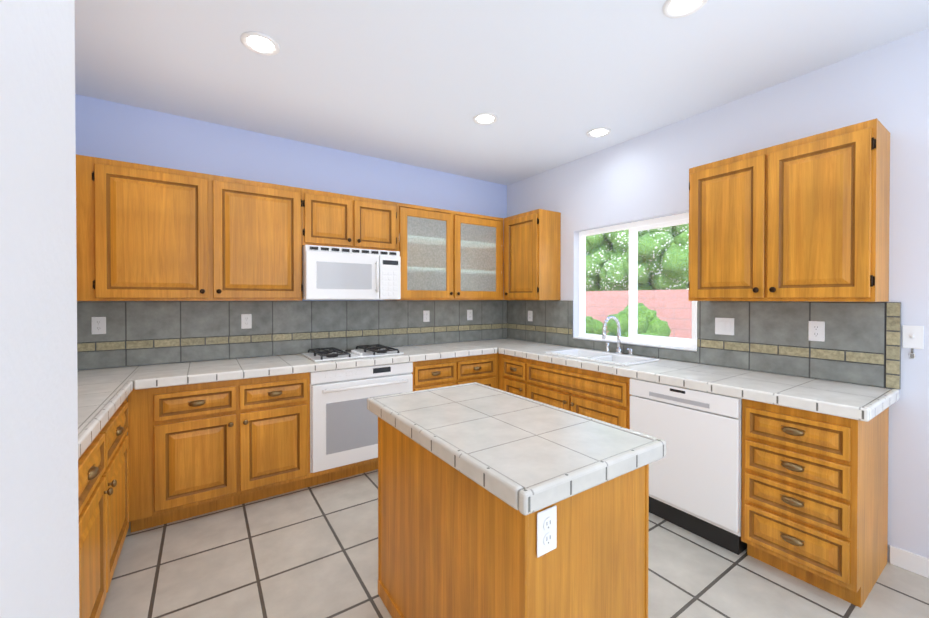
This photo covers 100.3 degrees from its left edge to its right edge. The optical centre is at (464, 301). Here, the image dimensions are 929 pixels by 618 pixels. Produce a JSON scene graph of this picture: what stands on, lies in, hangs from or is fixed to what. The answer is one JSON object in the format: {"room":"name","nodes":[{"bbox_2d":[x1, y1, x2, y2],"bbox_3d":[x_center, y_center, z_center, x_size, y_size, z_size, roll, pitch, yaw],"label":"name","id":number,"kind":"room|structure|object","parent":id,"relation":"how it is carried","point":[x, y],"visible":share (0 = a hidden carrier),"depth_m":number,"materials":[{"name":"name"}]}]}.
{"room":"kitchen","nodes":[
{"label":"kitchen","id":0,"kind":"room"},
{"bbox_2d":[0,0,78,617],"bbox_3d":[-0.485,0.024,-0.260,0.878,2.725,1.000,0,1,-34],"label":"wall","id":1,"kind":"structure","parent":0,"point":[39,544],"depth_m":0.31,"materials":[{"name":"white paint"}]},
{"bbox_2d":[75,94,506,434],"bbox_3d":[-1.221,-0.006,3.560,4.320,2.725,0.200,0,1,-34],"label":"wall","id":2,"kind":"structure","parent":0,"point":[106,129],"depth_m":3.15,"materials":[{"name":"blue paint"}]},
{"bbox_2d":[76,154,302,300],"bbox_3d":[-1.901,-0.447,2.784,1.326,0.880,0.319,0,1,-34],"label":"upper cabinet","id":3,"kind":"object","parent":2,"relation":"attached to","point":[148,233],"visible":1,"depth_m":2.59,"materials":[{"name":"brown wood"}]},
{"bbox_2d":[77,300,506,369],"bbox_3d":[-1.139,0.216,3.485,3.938,0.450,0.014,0,1,-34],"label":"backsplash","id":4,"kind":"structure","parent":2,"relation":"attached to","point":[138,333],"depth_m":3.14,"materials":[{"name":"tile"}]},
{"bbox_2d":[91,317,105,333],"bbox_3d":[-2.446,0.159,2.592,0.072,0.116,0.009,0,1,-34],"label":"electrical outlet","id":5,"kind":"object","parent":4,"relation":"attached to","point":[98,325],"visible":1,"depth_m":2.59,"materials":[{"name":"white plastic"}]},
{"bbox_2d":[241,314,251,328],"bbox_3d":[-1.729,0.155,3.074,0.072,0.116,0.009,0,1,-34],"label":"electrical outlet","id":6,"kind":"object","parent":4,"relation":"attached to","point":[246,321],"visible":1,"depth_m":3.07,"materials":[{"name":"white plastic"}]},
{"bbox_2d":[423,310,429,321],"bbox_3d":[-0.389,0.148,3.974,0.072,0.116,0.009,0,1,-34],"label":"electrical outlet","id":7,"kind":"object","parent":4,"relation":"attached to","point":[426,316],"visible":1,"depth_m":3.97,"materials":[{"name":"white plastic"}]},
{"bbox_2d":[467,310,472,319],"bbox_3d":[0.060,0.146,4.276,0.072,0.116,0.009,0,1,-34],"label":"electrical outlet","id":8,"kind":"object","parent":4,"relation":"attached to","point":[469,314],"visible":1,"depth_m":4.27,"materials":[{"name":"white plastic"}]},
{"bbox_2d":[302,188,396,250],"bbox_3d":[-1.009,-0.670,3.364,0.800,0.445,0.348,0,1,-34],"label":"upper cabinet","id":9,"kind":"object","parent":2,"relation":"attached to","point":[337,220],"visible":1,"depth_m":3.22,"materials":[{"name":"brown wood"}]},
{"bbox_2d":[302,245,400,299],"bbox_3d":[-0.984,-0.230,3.327,0.784,0.424,0.443,0,1,-34],"label":"microwave","id":10,"kind":"object","parent":9,"relation":"attached to","point":[335,273],"visible":0.98,"depth_m":3.15,"materials":[{"name":"white painted metal"},{"name":"plastic"},{"name":"glass"}]},
{"bbox_2d":[397,202,502,299],"bbox_3d":[-0.163,-0.457,3.935,1.236,0.880,0.348,0,1,-34],"label":"upper cabinet","id":11,"kind":"object","parent":2,"relation":"attached to","point":[449,255],"visible":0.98,"depth_m":3.83,"materials":[{"name":"brown wood"}]},
{"bbox_2d":[74,0,928,184],"bbox_3d":[0.448,-1.379,1.067,4.320,0.060,6.180,0,1,-34],"label":"ceiling","id":12,"kind":"structure","parent":0,"point":[549,84],"depth_m":2.22,"materials":[{"name":"white paint"}]},
{"bbox_2d":[240,31,279,54],"bbox_3d":[-1.071,-1.351,2.035,0.184,0.010,0.184,0,1,-34],"label":"recessed light","id":13,"kind":"object","parent":12,"relation":"in","point":[260,43],"visible":1,"depth_m":2.03,"materials":[{"name":"white"}]},
{"bbox_2d":[473,113,497,124],"bbox_3d":[0.155,-1.358,2.883,0.184,0.010,0.184,0,1,-34],"label":"recessed light","id":14,"kind":"object","parent":12,"relation":"in","point":[485,118],"visible":1,"depth_m":2.88,"materials":[{"name":"white"}]},
{"bbox_2d":[587,127,610,137],"bbox_3d":[1.080,-1.360,3.120,0.184,0.010,0.184,0,1,-34],"label":"recessed light","id":15,"kind":"object","parent":12,"relation":"in","point":[599,132],"visible":1,"depth_m":3.12,"materials":[{"name":"white"}]},
{"bbox_2d":[663,0,707,17],"bbox_3d":[1.000,-1.349,1.752,0.184,0.010,0.184,0,1,-34],"label":"recessed light","id":16,"kind":"object","parent":12,"relation":"in","point":[679,8],"visible":1,"depth_m":1.78,"materials":[{"name":"white"}]},
{"bbox_2d":[99,469,928,617],"bbox_3d":[0.448,1.406,1.090,4.320,0.060,6.180,0,1,-34],"label":"floor","id":17,"kind":"structure","parent":0,"point":[310,552],"depth_m":1.95,"materials":[{"name":"tile"}]},
{"bbox_2d":[78,454,89,617],"bbox_3d":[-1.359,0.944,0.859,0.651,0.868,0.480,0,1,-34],"label":"base cabinet","id":18,"kind":"object","parent":17,"relation":"on","point":[84,460],"depth_m":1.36,"materials":[{"name":"brown wood"}]},
{"bbox_2d":[77,365,141,458],"bbox_3d":[-1.690,0.483,1.332,0.648,0.057,2.976,0,1,-34],"label":"countertop","id":19,"kind":"structure","parent":18,"relation":"on","point":[103,393],"depth_m":1.88,"materials":[{"name":"tile"}]},
{"bbox_2d":[83,414,117,617],"bbox_3d":[-1.632,0.941,1.266,0.651,0.868,0.500,0,1,-34],"label":"base cabinet","id":20,"kind":"object","parent":17,"relation":"on","point":[103,484],"depth_m":1.60,"materials":[{"name":"brown wood"}]},
{"bbox_2d":[114,398,128,558],"bbox_3d":[-1.971,0.937,1.770,0.651,0.868,0.714,0,1,-34],"label":"base cabinet","id":21,"kind":"object","parent":17,"relation":"on","point":[123,440],"depth_m":2.01,"materials":[{"name":"brown wood"}]},
{"bbox_2d":[128,372,315,531],"bbox_3d":[-1.680,0.929,2.740,0.994,0.868,0.651,0,1,-34],"label":"base cabinet","id":22,"kind":"object","parent":17,"relation":"on","point":[199,449],"depth_m":2.45,"materials":[{"name":"brown wood"}]},
{"bbox_2d":[128,342,497,389],"bbox_3d":[-0.967,0.469,3.221,2.712,0.057,0.648,0,1,-34],"label":"countertop","id":23,"kind":"structure","parent":22,"relation":"on","point":[163,375],"depth_m":2.77,"materials":[{"name":"tile"}]},
{"bbox_2d":[302,344,403,361],"bbox_3d":[-0.931,0.420,3.249,0.720,0.046,0.447,0,1,-34],"label":"cooktop","id":24,"kind":"object","parent":23,"relation":"in","point":[319,355],"visible":1,"depth_m":3.16,"materials":[{"name":"white metal"}]},
{"bbox_2d":[412,352,497,390],"bbox_3d":[-0.214,0.921,3.726,0.920,0.868,0.651,0,1,-34],"label":"base cabinet","id":25,"kind":"object","parent":17,"relation":"on","point":[482,369],"depth_m":3.46,"materials":[{"name":"brown wood"}]},
{"bbox_2d":[310,362,412,472],"bbox_3d":[-0.887,0.861,3.177,0.806,0.737,0.582,0,1,-34],"label":"oven","id":26,"kind":"object","parent":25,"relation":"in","point":[343,425],"visible":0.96,"depth_m":2.90,"materials":[{"name":"white metal"}]},
{"bbox_2d":[378,417,648,617],"bbox_3d":[0.104,0.938,1.553,0.557,0.868,1.009,0,1,-34],"label":"kitchen island","id":27,"kind":"object","parent":17,"relation":"on","point":[453,542],"visible":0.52,"depth_m":1.22,"materials":[{"name":"brown wood"}]},
{"bbox_2d":[367,382,666,514],"bbox_3d":[0.104,0.482,1.550,0.633,0.057,1.085,0,1,-34],"label":"island countertop","id":28,"kind":"structure","parent":27,"relation":"on","point":[524,455],"depth_m":1.29,"materials":[{"name":"tile"}]},
{"bbox_2d":[537,505,556,557],"bbox_3d":[0.218,0.605,1.021,0.072,0.116,0.009,0,1,-34],"label":"outlet","id":29,"kind":"object","parent":27,"relation":"attached to","point":[546,530],"visible":1,"depth_m":1.02,"materials":[{"name":"white plastic"}]},
{"bbox_2d":[630,378,746,554],"bbox_3d":[1.504,0.932,2.464,0.582,0.867,0.634,0,1,-34],"label":"dishwasher","id":30,"kind":"object","parent":17,"relation":"on","point":[695,480],"visible":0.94,"depth_m":2.23,"materials":[{"name":"white enameled metal"},{"name":"black plastic"}]},
{"bbox_2d":[741,399,888,607],"bbox_3d":[1.826,0.935,2.030,0.651,0.868,0.438,0,1,-34],"label":"base cabinet","id":31,"kind":"object","parent":17,"relation":"on","point":[814,506],"depth_m":1.84,"materials":[{"name":"brown wood"}]},
{"bbox_2d":[464,338,898,421],"bbox_3d":[1.103,0.469,3.116,0.658,0.057,3.132,0,1,-34],"label":"countertop","id":32,"kind":"structure","parent":31,"relation":"on","point":[865,403],"depth_m":2.20,"materials":[{"name":"tile"}]},
{"bbox_2d":[545,348,658,365],"bbox_3d":[1.077,0.519,3.121,0.424,0.178,0.764,0,1,-34],"label":"sink","id":33,"kind":"object","parent":32,"relation":"in","point":[608,357],"visible":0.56,"depth_m":3.14,"materials":[{"name":"white ceramic"}]},
{"bbox_2d":[602,316,632,355],"bbox_3d":[1.227,0.279,3.214,0.242,0.328,0.265,0,1,-34],"label":"faucet","id":34,"kind":"object","parent":32,"relation":"on","point":[618,349],"visible":1,"depth_m":3.25,"materials":[{"name":"silver metal"}]},
{"bbox_2d":[507,28,928,561],"bbox_3d":[2.178,0.004,2.242,0.150,2.725,5.780,0,1,-34],"label":"wall","id":35,"kind":"structure","parent":0,"point":[643,177],"depth_m":2.20,"materials":[{"name":"white paint"}]},
{"bbox_2d":[504,209,560,299],"bbox_3d":[0.674,-0.457,4.025,0.348,0.880,0.533,0,1,-34],"label":"upper cabinet","id":36,"kind":"object","parent":35,"relation":"attached to","point":[532,255],"visible":1,"depth_m":3.85,"materials":[{"name":"brown wood"}]},
{"bbox_2d":[573,337,696,350],"bbox_3d":[1.405,0.352,3.316,0.086,0.011,1.140,0,1,-34],"label":"window sill","id":37,"kind":"structure","parent":35,"relation":"attached to","point":[651,345],"depth_m":3.20,"materials":[{"name":"white"}]},
{"bbox_2d":[579,213,697,348],"bbox_3d":[1.459,-0.162,3.348,0.056,1.040,1.140,0,1,-34],"label":"window","id":38,"kind":"structure","parent":35,"relation":"in","point":[634,228],"depth_m":3.32,"materials":[{"name":"white plastic"}]},
{"bbox_2d":[506,300,900,389],"bbox_3d":[1.370,0.217,3.294,0.014,0.450,3.132,0,1,-34],"label":"backsplash","id":39,"kind":"structure","parent":35,"relation":"attached to","point":[861,344],"depth_m":2.40,"materials":[{"name":"tile"}]},
{"bbox_2d":[528,311,532,320],"bbox_3d":[0.718,0.156,4.243,0.009,0.116,0.072,0,1,-34],"label":"electrical outlet","id":40,"kind":"object","parent":39,"relation":"attached to","point":[530,315],"visible":1,"depth_m":4.24,"materials":[{"name":"white plastic"}]},
{"bbox_2d":[715,318,733,334],"bbox_3d":[1.783,0.169,2.659,0.009,0.116,0.118,0,1,-34],"label":"blank wall plate","id":41,"kind":"object","parent":39,"relation":"attached to","point":[724,326],"visible":1,"depth_m":2.66,"materials":[{"name":"white plastic"}]},
{"bbox_2d":[808,321,824,341],"bbox_3d":[2.051,0.172,2.260,0.009,0.116,0.072,0,1,-34],"label":"electrical outlet","id":42,"kind":"object","parent":39,"relation":"attached to","point":[816,330],"visible":1,"depth_m":2.26,"materials":[{"name":"white plastic"}]},
{"bbox_2d":[688,118,889,301],"bbox_3d":[1.839,-0.444,2.292,0.348,0.880,0.867,0,1,-34],"label":"upper cabinet","id":43,"kind":"object","parent":35,"relation":"attached to","point":[805,219],"visible":1,"depth_m":2.10,"materials":[{"name":"brown wood"}]},
{"bbox_2d":[889,545,928,577],"bbox_3d":[2.975,1.330,0.919,0.013,0.095,2.678,0,1,-34],"label":"baseboard","id":44,"kind":"structure","parent":35,"relation":"attached to","point":[910,561],"depth_m":1.97,"materials":[{"name":"white"}]},
{"bbox_2d":[902,325,923,358],"bbox_3d":[2.266,0.204,1.961,0.018,0.166,0.072,0,1,-34],"label":"light switch","id":45,"kind":"object","parent":35,"relation":"attached to","point":[912,337],"visible":1,"depth_m":1.96,"materials":[{"name":"white plastic"}]},
{"label":"outside","id":46,"kind":"structure","parent":0,"visible":0},
{"bbox_3d":[5.749,1.591,8.646,12.910,0.050,20.000,0,1,-34],"label":"ground","id":47,"kind":"structure","parent":46,"visible":0},
{"bbox_2d":[586,316,606,334],"bbox_3d":[2.397,0.845,8.101,1.054,1.449,1.033,0,1,-34],"label":"bush","id":48,"kind":"object","parent":47,"relation":"on","point":[594,323],"depth_m":7.90,"materials":[{"name":"green plant"}]},
{"bbox_2d":[606,303,670,336],"bbox_3d":[3.024,0.799,6.916,1.030,1.559,1.115,0,1,-34],"label":"bush","id":49,"kind":"object","parent":47,"relation":"on","point":[644,330],"depth_m":6.65,"materials":[{"name":"green plant"}]},
{"bbox_2d":[586,289,691,338],"bbox_3d":[3.577,0.663,8.383,0.200,1.810,18.000,0,1,-34],"label":"fence","id":50,"kind":"object","parent":47,"relation":"on","point":[683,302],"depth_m":7.77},
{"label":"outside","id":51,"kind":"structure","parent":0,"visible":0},
{"bbox_2d":[586,230,628,290],"bbox_3d":[3.942,-1.292,11.424,2.238,2.896,2.936,0,1,-34],"label":"tree","id":52,"kind":"object","parent":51,"point":[591,240],"depth_m":10.49,"materials":[{"name":"green plant"}]},
{"bbox_2d":[611,224,688,289],"bbox_3d":[5.042,-1.270,10.207,2.212,2.913,2.212,0,1,-34],"label":"tree","id":53,"kind":"object","parent":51,"point":[658,279],"depth_m":9.53,"materials":[{"name":"green plant"}]}
]}

